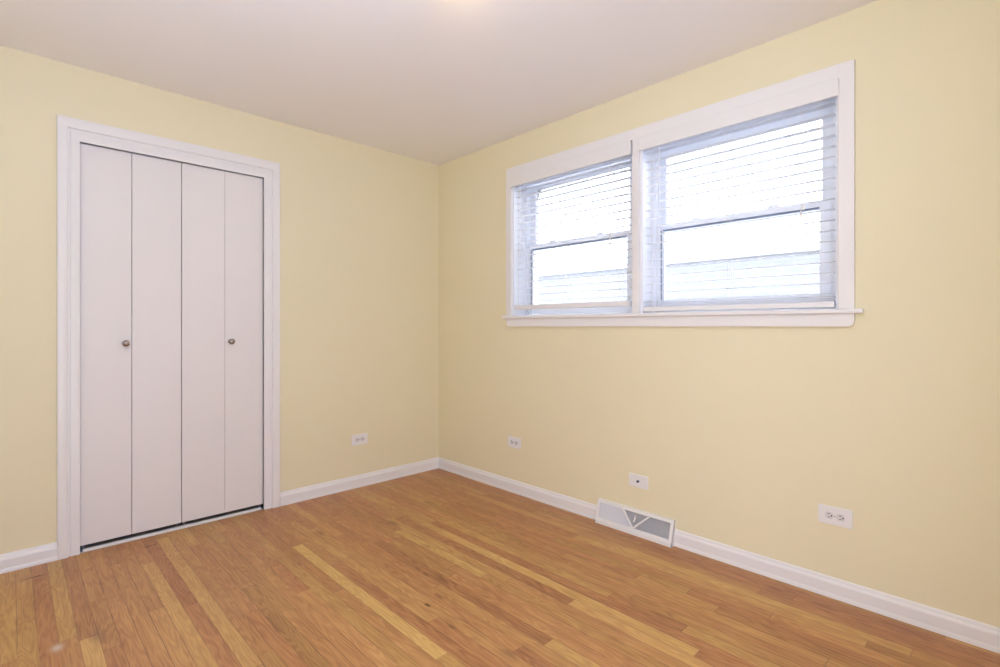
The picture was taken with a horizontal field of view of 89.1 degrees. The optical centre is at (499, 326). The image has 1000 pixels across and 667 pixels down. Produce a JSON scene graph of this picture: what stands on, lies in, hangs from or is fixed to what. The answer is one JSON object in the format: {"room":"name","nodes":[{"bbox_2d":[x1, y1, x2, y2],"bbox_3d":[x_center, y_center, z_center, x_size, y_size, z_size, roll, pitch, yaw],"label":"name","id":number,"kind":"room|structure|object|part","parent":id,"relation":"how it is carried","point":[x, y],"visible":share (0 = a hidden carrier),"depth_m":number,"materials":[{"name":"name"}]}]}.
{"room":"empty bedroom","nodes":[
{"label":"empty bedroom","id":0,"kind":"room"},
{"bbox_2d":[81,509,262,552],"bbox_3d":[-0.163,1.200,1.736,3.330,0.118,5.370,0,0,-44],"label":"subfloor","id":1,"kind":"structure","parent":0,"point":[261,509],"depth_m":2.80,"materials":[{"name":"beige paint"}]},
{"bbox_2d":[82,507,260,551],"bbox_3d":[-1.800,1.133,2.864,0.860,0.012,0.020,0,0,-44],"label":"threshold","id":2,"kind":"object","parent":1,"relation":"on","point":[258,508],"visible":1,"depth_m":2.81,"materials":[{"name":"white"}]},
{"bbox_2d":[0,45,438,553],"bbox_3d":[-1.767,-0.080,3.398,3.330,2.441,0.750,0,0,-44],"label":"wall","id":3,"kind":"structure","parent":0,"point":[359,223],"depth_m":3.31,"materials":[{"name":"beige paint"}]},
{"bbox_2d":[0,542,56,573],"bbox_3d":[-2.387,1.097,2.264,0.623,0.084,0.021,0,0,-44],"label":"baseboard","id":4,"kind":"structure","parent":3,"relation":"attached to","point":[33,556],"depth_m":2.40,"materials":[{"name":"white wood"}]},
{"bbox_2d":[80,143,180,552],"bbox_3d":[-1.960,0.109,2.711,0.443,2.061,0.092,0,0,-44],"label":"door","id":5,"kind":"structure","parent":3,"relation":"in","point":[130,204],"depth_m":2.69,"materials":[{"name":"white paint"}]},
{"bbox_3d":[-2.050,0.092,2.641,0.212,2.028,0.034,0,0,-44],"label":"panel","id":6,"kind":"part","parent":5,"relation":"part of","materials":[{"name":"white paint"}]},
{"bbox_3d":[-1.967,0.089,2.669,0.035,0.035,0.041,0,0,-44],"label":"knob","id":7,"kind":"part","parent":5,"relation":"part of","materials":[{"name":"silver metal"}]},
{"bbox_3d":[-1.890,0.092,2.795,0.226,2.028,0.034,0,0,-44],"label":"panel","id":8,"kind":"part","parent":5,"relation":"part of","materials":[{"name":"white paint"}]},
{"bbox_2d":[57,115,279,559],"bbox_3d":[-1.818,0.052,2.888,1.067,2.174,0.132,0,0,-44],"label":"door frame","id":9,"kind":"structure","parent":3,"relation":"attached to","point":[70,131],"depth_m":2.54,"materials":[{"name":"white wood"}]},
{"bbox_2d":[81,143,261,178],"bbox_3d":[-1.815,-0.924,2.880,0.880,0.001,0.045,0,0,-44],"label":"door track","id":10,"kind":"object","parent":3,"relation":"attached to","point":[81,143],"visible":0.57,"depth_m":2.82,"materials":[{"name":"white metal"}]},
{"bbox_2d":[181,163,262,525],"bbox_3d":[-1.640,0.109,3.020,0.439,2.061,0.092,0,0,-44],"label":"door","id":11,"kind":"structure","parent":3,"relation":"in","point":[222,211],"depth_m":3.00,"materials":[{"name":"white paint"}]},
{"bbox_3d":[-1.727,0.092,2.953,0.219,2.028,0.034,0,0,-44],"label":"panel","id":12,"kind":"part","parent":11,"relation":"part of","materials":[{"name":"white paint"}]},
{"bbox_3d":[-1.599,0.089,3.024,0.035,0.035,0.041,0,0,-44],"label":"knob","id":13,"kind":"part","parent":11,"relation":"part of","materials":[{"name":"silver metal"}]},
{"bbox_3d":[-1.569,0.092,3.105,0.216,2.028,0.034,0,0,-44],"label":"panel","id":14,"kind":"part","parent":11,"relation":"part of","materials":[{"name":"white paint"}]},
{"bbox_2d":[280,457,438,505],"bbox_3d":[-0.942,1.097,3.658,1.261,0.084,0.021,0,0,-44],"label":"baseboard","id":15,"kind":"structure","parent":3,"relation":"attached to","point":[292,496],"depth_m":3.57,"materials":[{"name":"white wood"}]},
{"bbox_2d":[351,433,367,445],"bbox_3d":[-0.999,0.803,3.612,0.124,0.076,0.008,0,0,-44],"label":"wall outlet","id":16,"kind":"object","parent":3,"relation":"attached to","point":[357,439],"visible":1,"depth_m":3.61,"materials":[{"name":"white plastic"}]},
{"bbox_2d":[0,0,877,164],"bbox_3d":[-0.163,-1.361,1.736,3.330,0.120,5.370,0,0,-44],"label":"ceiling","id":17,"kind":"structure","parent":0,"point":[437,82],"depth_m":2.39,"materials":[{"name":"white paint"}]},
{"bbox_2d":[0,468,999,666],"bbox_3d":[-0.265,1.139,1.741,2.950,0.001,3.720,0,0,-44],"label":"floor","id":18,"kind":"structure","parent":0,"point":[438,567],"depth_m":2.11,"materials":[{"name":"brown wood"}]},
{"bbox_2d":[439,0,999,627],"bbox_3d":[0.931,-0.081,2.812,0.260,2.440,3.840,0,0,-44],"label":"wall","id":19,"kind":"structure","parent":0,"point":[890,418],"depth_m":2.16,"materials":[{"name":"beige paint"}]},
{"bbox_2d":[508,436,520,448],"bbox_3d":[0.098,0.796,3.483,0.008,0.074,0.122,0,0,-44],"label":"wall outlet","id":20,"kind":"object","parent":19,"relation":"attached to","point":[514,442],"visible":1,"depth_m":3.48,"materials":[{"name":"white plastic"}]},
{"bbox_2d":[439,457,596,519],"bbox_3d":[0.040,1.097,3.537,0.016,0.084,1.559,0,0,-44],"label":"baseboard","id":21,"kind":"structure","parent":19,"relation":"attached to","point":[567,503],"depth_m":3.41,"materials":[{"name":"white wood"}]},
{"bbox_2d":[513,156,631,315],"bbox_3d":[0.505,-0.542,3.247,0.250,0.978,0.948,0,0,-44],"label":"window","id":22,"kind":"structure","parent":19,"relation":"in","point":[524,292],"depth_m":3.49,"materials":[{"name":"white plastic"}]},
{"bbox_3d":[0.523,-0.761,3.307,0.004,0.397,0.765,0,0,-44],"label":"pane","id":23,"kind":"part","parent":22,"relation":"part of","materials":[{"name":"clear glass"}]},
{"bbox_3d":[0.493,-0.333,3.278,0.040,0.493,0.857,0,0,-44],"label":"sash","id":24,"kind":"part","parent":22,"relation":"part of","materials":[{"name":"white plastic"}]},
{"bbox_3d":[0.523,-0.761,3.306,0.030,0.457,0.857,0,0,-44],"label":"sash","id":25,"kind":"part","parent":22,"relation":"part of","materials":[{"name":"white plastic"}]},
{"bbox_2d":[595,498,675,547],"bbox_3d":[0.733,1.073,2.798,0.046,0.131,0.475,0,0,-44],"label":"floor vent","id":26,"kind":"object","parent":19,"relation":"attached to","point":[652,527],"visible":1,"depth_m":2.78,"materials":[{"name":"white metal"}]},
{"bbox_3d":[0.738,1.070,2.803,0.031,0.106,0.467,0,0,-44],"label":"damper plate","id":27,"kind":"part","parent":26,"relation":"part of","materials":[{"name":"grey metal"}]},
{"bbox_2d":[629,473,647,489],"bbox_3d":[0.759,0.852,2.792,0.017,0.071,0.117,0,0,-44],"label":"cable jack","id":28,"kind":"object","parent":19,"relation":"attached to","point":[635,480],"visible":1,"depth_m":2.79,"materials":[{"name":"white plastic"}]},
{"bbox_2d":[506,59,854,325],"bbox_3d":[0.839,-0.545,2.887,0.270,1.090,2.017,0,0,-44],"label":"window","id":29,"kind":"structure","parent":19,"relation":"in","point":[830,225],"depth_m":2.47,"materials":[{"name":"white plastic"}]},
{"bbox_2d":[510,140,631,309],"bbox_3d":[0.419,-0.572,3.161,0.072,0.915,0.935,0,0,-44],"label":"blind","id":30,"kind":"object","parent":29,"relation":"attached to","point":[622,150],"visible":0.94,"depth_m":3.14,"materials":[{"name":"white plastic"}]},
{"bbox_3d":[0.425,-0.129,3.167,0.050,0.030,0.895,0,0,-44],"label":"rail","id":31,"kind":"part","parent":30,"relation":"part of","materials":[{"name":"white plastic"}]},
{"bbox_2d":[638,78,838,311],"bbox_3d":[1.100,-0.554,2.456,0.072,0.949,0.930,0,0,-44],"label":"blind","id":32,"kind":"object","parent":29,"relation":"attached to","point":[826,91],"visible":0.94,"depth_m":2.40,"materials":[{"name":"white plastic"}]},
{"bbox_3d":[1.106,-0.092,2.462,0.050,0.025,0.890,0,0,-44],"label":"rail","id":33,"kind":"part","parent":32,"relation":"part of","materials":[{"name":"white plastic"}]},
{"bbox_3d":[1.211,-0.761,2.594,0.030,0.457,0.862,0,0,-44],"label":"sash","id":34,"kind":"part","parent":29,"relation":"part of","materials":[{"name":"white plastic"}]},
{"bbox_3d":[1.181,-0.333,2.565,0.040,0.493,0.862,0,0,-44],"label":"sash","id":35,"kind":"part","parent":29,"relation":"part of","materials":[{"name":"white plastic"}]},
{"bbox_2d":[501,308,863,318],"bbox_3d":[0.790,-0.063,2.840,0.166,0.020,2.080,0,0,-44],"label":"window sill","id":36,"kind":"structure","parent":19,"relation":"attached to","point":[858,310],"depth_m":2.49,"materials":[{"name":"white wood"}]},
{"bbox_2d":[818,503,852,529],"bbox_3d":[1.405,0.796,2.129,0.008,0.077,0.124,0,0,-44],"label":"wall outlet","id":37,"kind":"object","parent":19,"relation":"attached to","point":[836,516],"visible":1,"depth_m":2.13,"materials":[{"name":"white plastic"}]},
{"bbox_2d":[825,511,833,518],"bbox_3d":[1.389,0.796,2.142,0.002,0.029,0.031,0,0,-44],"label":"receptacle","id":38,"kind":"object","parent":37,"relation":"attached to","point":[828,514],"depth_m":2.14,"materials":[{"name":"white plastic"}]},
{"bbox_2d":[836,514,844,521],"bbox_3d":[1.417,0.796,2.112,0.002,0.029,0.031,0,0,-44],"label":"receptacle","id":39,"kind":"object","parent":37,"relation":"attached to","point":[839,517],"depth_m":2.11,"materials":[{"name":"white plastic"}]},
{"bbox_2d":[674,529,999,653],"bbox_3d":[1.494,1.097,2.031,0.016,0.084,1.694,0,0,-44],"label":"baseboard","id":40,"kind":"structure","parent":19,"relation":"attached to","point":[983,635],"depth_m":2.08,"materials":[{"name":"white wood"}]},
{"label":"outside","id":41,"kind":"structure","parent":0,"visible":0},
{"bbox_3d":[3.537,1.814,6.607,8.720,0.150,16.000,0,0,-44],"label":"ground","id":42,"kind":"structure","parent":41,"visible":0},
{"bbox_2d":[538,243,818,313],"bbox_3d":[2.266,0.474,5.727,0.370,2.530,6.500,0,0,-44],"label":"neighbouring house","id":43,"kind":"structure","parent":42,"relation":"on","point":[808,248],"depth_m":5.52,"materials":[{"name":"brick"}]}
]}

